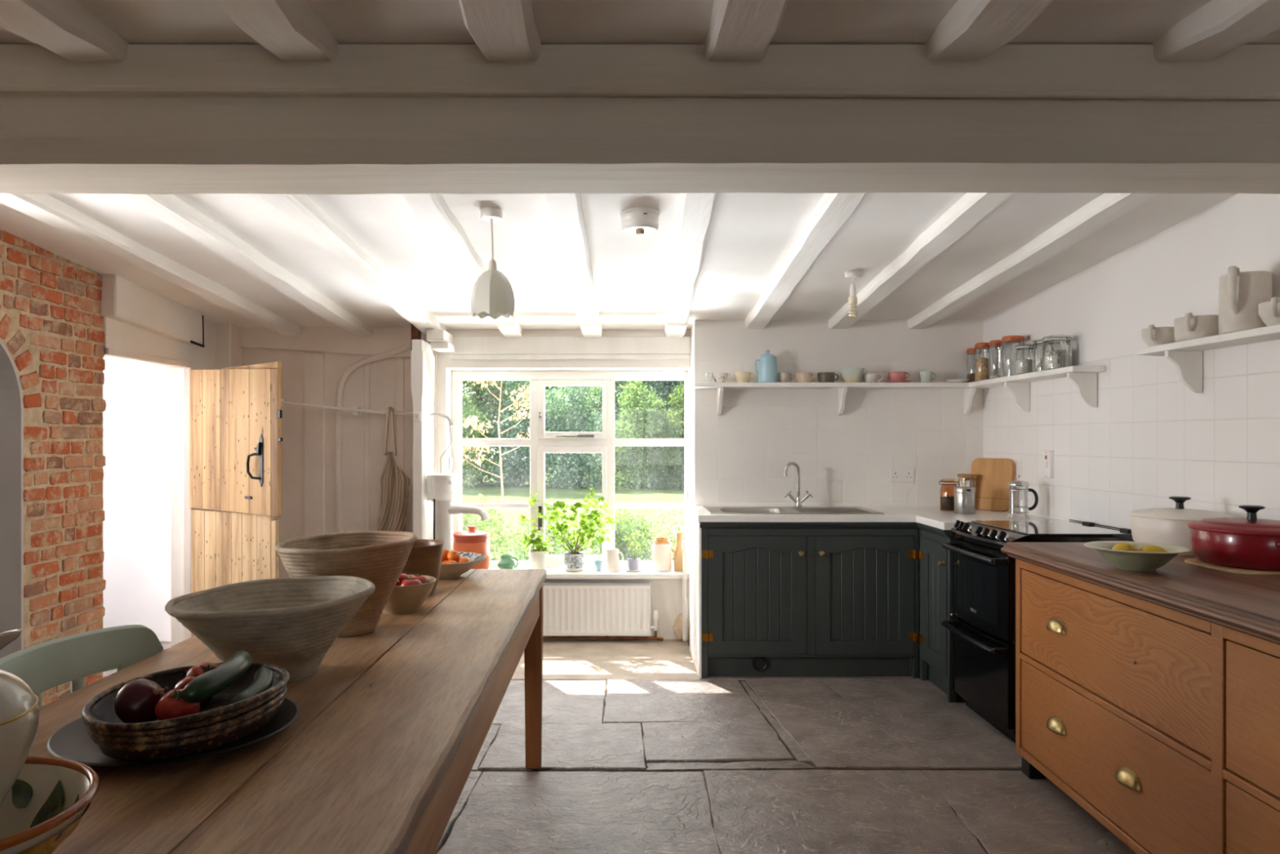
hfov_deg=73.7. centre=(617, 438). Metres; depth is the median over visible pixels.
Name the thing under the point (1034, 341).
jar
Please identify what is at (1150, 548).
lemon
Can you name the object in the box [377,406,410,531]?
apron
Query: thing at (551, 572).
window sill
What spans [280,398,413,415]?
rail
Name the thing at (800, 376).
mug
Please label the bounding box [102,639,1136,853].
floor
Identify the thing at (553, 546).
shrub
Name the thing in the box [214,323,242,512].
trim
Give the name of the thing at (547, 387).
tree
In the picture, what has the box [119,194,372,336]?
ceiling beam
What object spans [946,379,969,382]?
plate
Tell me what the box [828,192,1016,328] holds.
ceiling beam
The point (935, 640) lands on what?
base cabinet
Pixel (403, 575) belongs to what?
tomato
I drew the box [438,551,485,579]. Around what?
fruit bowl
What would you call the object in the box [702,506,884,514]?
sink
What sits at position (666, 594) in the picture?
wall
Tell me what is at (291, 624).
mixing bowl
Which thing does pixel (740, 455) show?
wall
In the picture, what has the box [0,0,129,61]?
ceiling beam
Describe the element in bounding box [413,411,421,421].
light switch
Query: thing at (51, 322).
brick wall
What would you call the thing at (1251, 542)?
casserole
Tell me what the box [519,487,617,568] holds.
geranium
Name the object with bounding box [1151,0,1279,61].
ceiling beam
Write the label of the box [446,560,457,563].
clementine
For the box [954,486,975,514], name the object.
canister
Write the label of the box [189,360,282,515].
door
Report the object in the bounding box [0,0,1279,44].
ceiling
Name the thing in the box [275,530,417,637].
mixing bowl
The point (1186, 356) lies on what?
wall shelf
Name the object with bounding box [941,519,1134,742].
range
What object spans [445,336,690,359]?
lintel
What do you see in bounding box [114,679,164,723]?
onion
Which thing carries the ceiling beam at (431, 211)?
attached to the ceiling at (749, 235)
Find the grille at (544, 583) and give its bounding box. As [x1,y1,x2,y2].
[543,582,649,585]
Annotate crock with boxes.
[453,524,490,569]
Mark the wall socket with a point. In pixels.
(896, 475)
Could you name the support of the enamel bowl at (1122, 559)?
on the drawer cabinet at (1149, 699)
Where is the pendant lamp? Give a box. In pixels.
[470,206,515,319]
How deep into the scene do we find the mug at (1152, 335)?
3.42 m
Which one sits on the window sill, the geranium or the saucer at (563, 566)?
the saucer at (563, 566)
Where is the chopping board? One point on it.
(993, 475)
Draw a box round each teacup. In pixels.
[712,372,731,382]
[735,371,754,382]
[862,373,883,382]
[888,371,909,380]
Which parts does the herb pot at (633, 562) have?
pot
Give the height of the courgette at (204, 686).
0.047 m
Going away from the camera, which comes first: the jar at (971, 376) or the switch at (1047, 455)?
the switch at (1047, 455)
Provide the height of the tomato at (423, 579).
0.054 m
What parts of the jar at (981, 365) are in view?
lid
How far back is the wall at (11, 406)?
3.70 m
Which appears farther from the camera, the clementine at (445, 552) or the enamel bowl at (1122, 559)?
the clementine at (445, 552)
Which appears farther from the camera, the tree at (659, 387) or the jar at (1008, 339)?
the tree at (659, 387)
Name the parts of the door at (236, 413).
handle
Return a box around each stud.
[364,355,369,530]
[395,357,404,471]
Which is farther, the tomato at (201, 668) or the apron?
the apron
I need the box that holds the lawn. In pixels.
[462,460,684,560]
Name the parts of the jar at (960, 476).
lid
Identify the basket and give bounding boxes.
[81,662,289,731]
[88,693,285,759]
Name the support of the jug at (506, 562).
on the window sill
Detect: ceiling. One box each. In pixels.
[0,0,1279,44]
[0,192,1236,329]
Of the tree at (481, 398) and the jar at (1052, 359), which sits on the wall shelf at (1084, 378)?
the jar at (1052, 359)
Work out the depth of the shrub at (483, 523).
7.59 m
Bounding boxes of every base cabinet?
[689,513,919,678]
[915,521,965,702]
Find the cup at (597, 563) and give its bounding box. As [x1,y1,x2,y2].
[594,560,602,571]
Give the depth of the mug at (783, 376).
5.21 m
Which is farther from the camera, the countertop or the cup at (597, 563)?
the cup at (597, 563)
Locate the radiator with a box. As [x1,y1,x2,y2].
[542,582,663,640]
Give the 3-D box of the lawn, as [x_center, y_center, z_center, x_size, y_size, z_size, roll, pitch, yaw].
[0.000,1.380,25.950,52.000,0.480,40.100,0,0,0]
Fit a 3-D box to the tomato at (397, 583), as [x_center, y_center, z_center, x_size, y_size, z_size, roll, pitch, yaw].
[-0.701,0.446,2.625,0.064,0.058,0.064,0,0,0]
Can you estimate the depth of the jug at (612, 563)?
5.64 m
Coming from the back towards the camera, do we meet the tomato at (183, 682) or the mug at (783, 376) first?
the mug at (783, 376)
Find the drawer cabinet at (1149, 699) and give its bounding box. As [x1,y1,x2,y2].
[1000,542,1279,853]
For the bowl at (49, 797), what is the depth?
1.11 m
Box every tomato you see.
[154,688,200,719]
[173,674,212,707]
[185,662,217,677]
[395,578,399,586]
[398,572,408,583]
[400,575,421,585]
[409,573,427,583]
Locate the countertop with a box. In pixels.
[688,506,1062,529]
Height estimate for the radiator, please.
0.377 m
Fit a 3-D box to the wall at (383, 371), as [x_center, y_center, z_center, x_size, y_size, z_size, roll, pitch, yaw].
[-1.135,0.095,5.750,3.230,2.450,0.300,0,0,0]
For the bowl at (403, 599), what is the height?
0.097 m
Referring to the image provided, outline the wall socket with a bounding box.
[889,468,913,482]
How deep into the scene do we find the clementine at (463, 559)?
3.28 m
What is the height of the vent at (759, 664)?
0.090 m
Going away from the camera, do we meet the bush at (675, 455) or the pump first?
the pump
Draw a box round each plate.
[239,327,428,358]
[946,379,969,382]
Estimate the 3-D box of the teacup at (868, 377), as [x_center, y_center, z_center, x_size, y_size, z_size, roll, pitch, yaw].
[1.564,-0.369,5.246,0.106,0.059,0.094,0,0,-9]
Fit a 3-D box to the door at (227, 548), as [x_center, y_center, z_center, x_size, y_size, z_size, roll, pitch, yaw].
[-2.195,0.856,4.898,0.767,0.868,0.045,0,0,31]
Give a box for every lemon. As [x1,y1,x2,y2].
[1111,542,1137,551]
[1137,544,1167,551]
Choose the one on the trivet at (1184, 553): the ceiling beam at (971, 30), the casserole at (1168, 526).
the casserole at (1168, 526)
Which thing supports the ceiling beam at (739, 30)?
attached to the ceiling at (138, 22)
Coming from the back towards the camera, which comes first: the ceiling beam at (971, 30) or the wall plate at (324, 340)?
the wall plate at (324, 340)
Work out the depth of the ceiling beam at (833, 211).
3.70 m
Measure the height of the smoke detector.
0.095 m
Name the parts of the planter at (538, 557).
pot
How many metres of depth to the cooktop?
3.83 m
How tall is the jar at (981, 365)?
0.232 m
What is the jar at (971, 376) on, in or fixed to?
on the wall shelf at (1084, 378)
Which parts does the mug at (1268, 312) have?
handle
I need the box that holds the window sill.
[488,567,689,578]
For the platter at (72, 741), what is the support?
on the kitchen table
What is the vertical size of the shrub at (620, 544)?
0.676 m
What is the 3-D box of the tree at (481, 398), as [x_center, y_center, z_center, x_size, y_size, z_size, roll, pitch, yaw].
[-3.570,-2.011,21.690,4.198,6.578,3.375,0,0,4]
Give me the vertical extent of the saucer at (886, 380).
0.013 m
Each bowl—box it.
[0,755,99,853]
[164,575,375,683]
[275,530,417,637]
[382,574,436,614]
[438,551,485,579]
[840,367,864,382]
[1084,541,1191,570]
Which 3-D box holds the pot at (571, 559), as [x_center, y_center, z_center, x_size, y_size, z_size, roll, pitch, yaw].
[-0.288,0.811,5.680,0.144,0.101,0.144,0,0,0]
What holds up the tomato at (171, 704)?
in the basket at (99, 713)
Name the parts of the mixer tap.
tap handle, spout, tap handle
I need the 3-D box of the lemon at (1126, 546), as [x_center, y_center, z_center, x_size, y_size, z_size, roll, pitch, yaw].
[1.625,0.365,2.735,0.076,0.066,0.079,0,0,25]
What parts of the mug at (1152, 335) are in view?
handle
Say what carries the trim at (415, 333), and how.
attached to the wall at (383, 371)
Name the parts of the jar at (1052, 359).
lid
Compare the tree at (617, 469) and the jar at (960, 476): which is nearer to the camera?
the jar at (960, 476)
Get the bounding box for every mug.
[778,372,794,382]
[795,372,815,382]
[817,372,839,382]
[919,371,936,382]
[1141,324,1174,346]
[1173,312,1218,342]
[1257,296,1279,326]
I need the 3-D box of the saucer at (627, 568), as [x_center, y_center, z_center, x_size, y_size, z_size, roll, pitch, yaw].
[0.107,0.871,5.660,0.126,0.014,0.126,0,0,0]
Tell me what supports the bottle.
on the window sill
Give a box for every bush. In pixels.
[462,388,497,488]
[479,380,559,487]
[644,380,684,490]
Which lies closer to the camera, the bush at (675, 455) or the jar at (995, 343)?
the jar at (995, 343)
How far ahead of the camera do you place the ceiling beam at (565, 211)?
3.72 m
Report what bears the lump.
on the floor
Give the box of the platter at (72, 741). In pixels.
[47,697,298,766]
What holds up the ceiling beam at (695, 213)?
attached to the ceiling at (749, 235)
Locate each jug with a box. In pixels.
[0,628,39,805]
[497,554,518,568]
[604,548,623,571]
[1217,266,1272,334]
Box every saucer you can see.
[562,565,586,571]
[624,567,643,572]
[884,380,911,382]
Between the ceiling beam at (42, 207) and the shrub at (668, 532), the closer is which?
the ceiling beam at (42, 207)
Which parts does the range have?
knob, knob, knob, handle, handle, knob, door, door, knob, control panel, knob, knob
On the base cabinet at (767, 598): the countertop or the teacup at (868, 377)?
the countertop
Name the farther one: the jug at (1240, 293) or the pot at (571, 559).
the pot at (571, 559)
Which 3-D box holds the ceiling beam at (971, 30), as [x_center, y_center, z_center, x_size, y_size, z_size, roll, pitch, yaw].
[0.832,-0.948,1.300,0.164,0.105,1.600,0,0,0]
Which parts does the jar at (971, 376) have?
lid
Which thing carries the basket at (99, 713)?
on the dish at (246, 708)
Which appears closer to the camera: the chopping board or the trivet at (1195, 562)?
the trivet at (1195, 562)
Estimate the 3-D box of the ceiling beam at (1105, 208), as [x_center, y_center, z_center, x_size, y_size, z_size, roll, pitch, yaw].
[1.857,-0.835,3.855,0.136,0.308,3.011,0,0,0]
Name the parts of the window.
casement handle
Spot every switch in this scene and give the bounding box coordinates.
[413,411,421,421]
[1042,449,1053,478]
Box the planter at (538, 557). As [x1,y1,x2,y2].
[521,530,550,569]
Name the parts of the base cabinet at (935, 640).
door, panel, cornice, knob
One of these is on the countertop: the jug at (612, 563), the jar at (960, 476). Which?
the jar at (960, 476)
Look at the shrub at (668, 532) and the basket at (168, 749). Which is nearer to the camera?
the basket at (168, 749)
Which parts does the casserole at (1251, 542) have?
lid, knob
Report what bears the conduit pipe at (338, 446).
attached to the wall at (383, 371)
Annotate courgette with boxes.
[181,650,251,702]
[225,665,273,705]
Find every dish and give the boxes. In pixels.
[83,671,286,737]
[85,685,286,744]
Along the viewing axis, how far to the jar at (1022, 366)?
4.52 m
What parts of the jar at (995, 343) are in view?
lid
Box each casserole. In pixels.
[1128,496,1233,552]
[1186,505,1279,571]
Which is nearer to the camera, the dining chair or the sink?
the dining chair
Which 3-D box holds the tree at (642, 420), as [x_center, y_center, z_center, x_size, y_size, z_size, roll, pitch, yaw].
[0.469,0.000,19.690,1.464,2.960,1.808,0,0,-38]
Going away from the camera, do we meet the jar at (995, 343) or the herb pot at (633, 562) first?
the jar at (995, 343)
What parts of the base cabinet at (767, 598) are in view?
panel, door, panel, knob, cornice, knob, panel, door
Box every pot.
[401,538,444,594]
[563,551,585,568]
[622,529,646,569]
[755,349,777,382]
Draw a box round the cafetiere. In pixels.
[1007,474,1038,519]
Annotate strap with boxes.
[190,315,204,347]
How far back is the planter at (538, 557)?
5.68 m
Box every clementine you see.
[441,548,449,561]
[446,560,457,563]
[447,550,459,561]
[458,557,470,562]
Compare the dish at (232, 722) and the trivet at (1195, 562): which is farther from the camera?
the trivet at (1195, 562)
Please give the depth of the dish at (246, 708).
1.35 m
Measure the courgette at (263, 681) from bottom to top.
0.049 m
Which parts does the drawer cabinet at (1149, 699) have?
pull, pull, drawer, drawer, pull, drawer, drawer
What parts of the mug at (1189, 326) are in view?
handle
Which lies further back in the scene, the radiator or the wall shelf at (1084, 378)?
the radiator
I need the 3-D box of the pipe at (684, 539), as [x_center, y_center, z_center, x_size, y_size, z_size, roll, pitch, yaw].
[0.435,0.965,5.480,0.042,0.670,0.082,0,0,0]
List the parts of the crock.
lid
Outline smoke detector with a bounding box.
[620,207,659,235]
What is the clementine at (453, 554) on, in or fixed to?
in the fruit bowl at (448, 571)
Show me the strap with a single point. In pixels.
(191, 341)
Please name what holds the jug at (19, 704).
in the bowl at (49, 797)
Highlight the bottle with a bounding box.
[671,532,684,571]
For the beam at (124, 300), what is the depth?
4.54 m
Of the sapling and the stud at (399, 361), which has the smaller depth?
the stud at (399, 361)
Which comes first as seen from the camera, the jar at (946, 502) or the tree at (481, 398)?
the jar at (946, 502)
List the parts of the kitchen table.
leg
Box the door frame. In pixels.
[103,347,194,640]
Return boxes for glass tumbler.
[704,373,713,382]
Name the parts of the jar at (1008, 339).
lid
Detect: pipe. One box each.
[334,332,422,533]
[433,498,435,539]
[681,536,688,640]
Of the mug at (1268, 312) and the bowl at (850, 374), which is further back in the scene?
the bowl at (850, 374)
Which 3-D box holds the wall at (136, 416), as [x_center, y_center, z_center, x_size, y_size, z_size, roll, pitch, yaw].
[-3.525,0.095,4.350,1.350,2.450,2.700,0,0,0]
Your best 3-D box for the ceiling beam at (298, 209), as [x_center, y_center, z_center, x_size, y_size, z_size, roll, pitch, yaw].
[-1.208,-0.823,4.005,0.135,0.332,3.312,0,0,1]
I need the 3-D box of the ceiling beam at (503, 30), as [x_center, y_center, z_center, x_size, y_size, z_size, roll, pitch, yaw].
[-0.264,-0.948,1.300,0.158,0.105,1.600,0,0,0]
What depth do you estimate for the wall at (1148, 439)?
3.67 m
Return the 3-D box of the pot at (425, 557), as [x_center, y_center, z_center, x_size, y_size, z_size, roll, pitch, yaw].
[-0.715,0.448,2.955,0.224,0.174,0.224,0,0,0]
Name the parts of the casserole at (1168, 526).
knob, lid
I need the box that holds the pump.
[426,412,488,551]
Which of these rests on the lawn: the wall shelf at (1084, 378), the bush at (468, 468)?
the bush at (468, 468)
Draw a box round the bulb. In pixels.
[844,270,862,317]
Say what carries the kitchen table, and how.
on the floor
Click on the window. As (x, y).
(540, 442)
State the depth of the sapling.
8.59 m
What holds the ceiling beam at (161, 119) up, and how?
attached to the ceiling at (749, 235)
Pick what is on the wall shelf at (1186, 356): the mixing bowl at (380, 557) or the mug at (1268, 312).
the mug at (1268, 312)
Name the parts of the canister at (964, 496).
lid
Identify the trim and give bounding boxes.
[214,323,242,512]
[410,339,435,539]
[411,324,421,339]
[426,328,454,352]
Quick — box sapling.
[462,380,546,549]
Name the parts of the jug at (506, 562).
handle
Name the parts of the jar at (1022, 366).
lid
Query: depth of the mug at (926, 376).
5.21 m
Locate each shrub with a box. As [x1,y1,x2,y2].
[462,493,528,560]
[502,497,600,560]
[570,508,665,559]
[636,502,684,560]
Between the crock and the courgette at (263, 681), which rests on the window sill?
the crock
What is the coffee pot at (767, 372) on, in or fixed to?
on the wall shelf at (1084, 378)
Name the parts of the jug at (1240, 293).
handle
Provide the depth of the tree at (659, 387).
21.45 m
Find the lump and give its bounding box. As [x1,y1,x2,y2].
[672,613,689,639]
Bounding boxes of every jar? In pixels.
[652,537,671,571]
[938,478,959,511]
[957,473,976,510]
[965,347,982,382]
[974,342,990,381]
[988,339,1004,378]
[1000,335,1025,377]
[1014,342,1034,374]
[1031,337,1054,372]
[1041,334,1071,370]
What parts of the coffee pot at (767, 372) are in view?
handle, lid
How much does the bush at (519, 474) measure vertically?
3.061 m
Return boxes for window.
[451,370,688,567]
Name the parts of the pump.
lever, spout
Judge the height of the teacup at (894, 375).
0.063 m
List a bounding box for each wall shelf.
[692,365,1105,414]
[1137,324,1279,393]
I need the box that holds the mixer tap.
[783,461,813,507]
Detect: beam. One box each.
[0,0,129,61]
[0,44,1279,194]
[0,193,302,336]
[100,274,200,344]
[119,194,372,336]
[215,0,337,61]
[253,193,447,335]
[400,193,522,337]
[458,0,541,61]
[543,193,601,337]
[664,192,717,337]
[703,0,789,61]
[745,192,866,328]
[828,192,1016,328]
[907,193,1159,328]
[924,0,1053,61]
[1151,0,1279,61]
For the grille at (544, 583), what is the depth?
5.53 m
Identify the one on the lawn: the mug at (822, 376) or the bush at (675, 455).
the bush at (675, 455)
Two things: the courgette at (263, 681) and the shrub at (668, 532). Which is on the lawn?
the shrub at (668, 532)
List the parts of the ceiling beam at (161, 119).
cable casing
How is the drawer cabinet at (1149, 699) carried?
on the floor
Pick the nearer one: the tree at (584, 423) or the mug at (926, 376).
the mug at (926, 376)
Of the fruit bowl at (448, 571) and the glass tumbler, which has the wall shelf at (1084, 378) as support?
the glass tumbler
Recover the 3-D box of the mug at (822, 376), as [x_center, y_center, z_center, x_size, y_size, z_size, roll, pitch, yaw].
[1.283,-0.371,5.235,0.106,0.063,0.106,0,0,-39]
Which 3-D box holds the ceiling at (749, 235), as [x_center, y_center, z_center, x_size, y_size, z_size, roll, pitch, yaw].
[-0.225,-0.931,4.150,5.350,0.498,3.900,0,0,0]
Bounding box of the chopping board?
[969,457,1015,511]
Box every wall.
[0,230,106,705]
[0,316,214,657]
[102,364,170,641]
[242,329,690,577]
[542,578,689,639]
[687,320,983,650]
[983,193,1279,540]
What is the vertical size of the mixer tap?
0.276 m
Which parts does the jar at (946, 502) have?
lid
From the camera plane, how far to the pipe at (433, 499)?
5.23 m
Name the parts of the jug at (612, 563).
handle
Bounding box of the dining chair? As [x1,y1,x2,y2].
[0,624,163,707]
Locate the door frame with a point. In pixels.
(186, 508)
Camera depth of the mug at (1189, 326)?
3.15 m
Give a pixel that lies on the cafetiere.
(1018, 482)
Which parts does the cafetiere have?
lid, frame, handle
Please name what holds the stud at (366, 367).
attached to the wall at (383, 371)
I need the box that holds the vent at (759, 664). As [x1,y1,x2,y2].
[751,656,768,671]
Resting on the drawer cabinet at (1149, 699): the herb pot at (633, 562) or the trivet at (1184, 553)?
the trivet at (1184, 553)
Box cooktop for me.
[971,520,1132,537]
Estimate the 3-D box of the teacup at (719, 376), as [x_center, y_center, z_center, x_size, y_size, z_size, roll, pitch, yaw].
[0.630,-0.371,5.234,0.098,0.061,0.098,0,0,-28]
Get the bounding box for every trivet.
[1176,552,1194,555]
[1184,558,1279,574]
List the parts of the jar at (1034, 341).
lid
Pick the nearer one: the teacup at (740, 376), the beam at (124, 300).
the beam at (124, 300)
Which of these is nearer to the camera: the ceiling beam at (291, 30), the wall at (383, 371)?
the ceiling beam at (291, 30)
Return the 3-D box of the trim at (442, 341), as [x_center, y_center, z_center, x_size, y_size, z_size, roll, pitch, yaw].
[-1.127,-0.623,5.460,0.125,0.115,0.320,0,0,0]
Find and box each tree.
[462,380,560,483]
[524,386,622,488]
[545,386,602,478]
[573,380,629,472]
[590,380,684,482]
[614,380,670,488]
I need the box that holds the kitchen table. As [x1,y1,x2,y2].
[27,568,546,853]
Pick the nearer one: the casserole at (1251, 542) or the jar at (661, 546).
the casserole at (1251, 542)
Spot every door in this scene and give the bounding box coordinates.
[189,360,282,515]
[191,509,279,636]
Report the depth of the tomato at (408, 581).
2.60 m

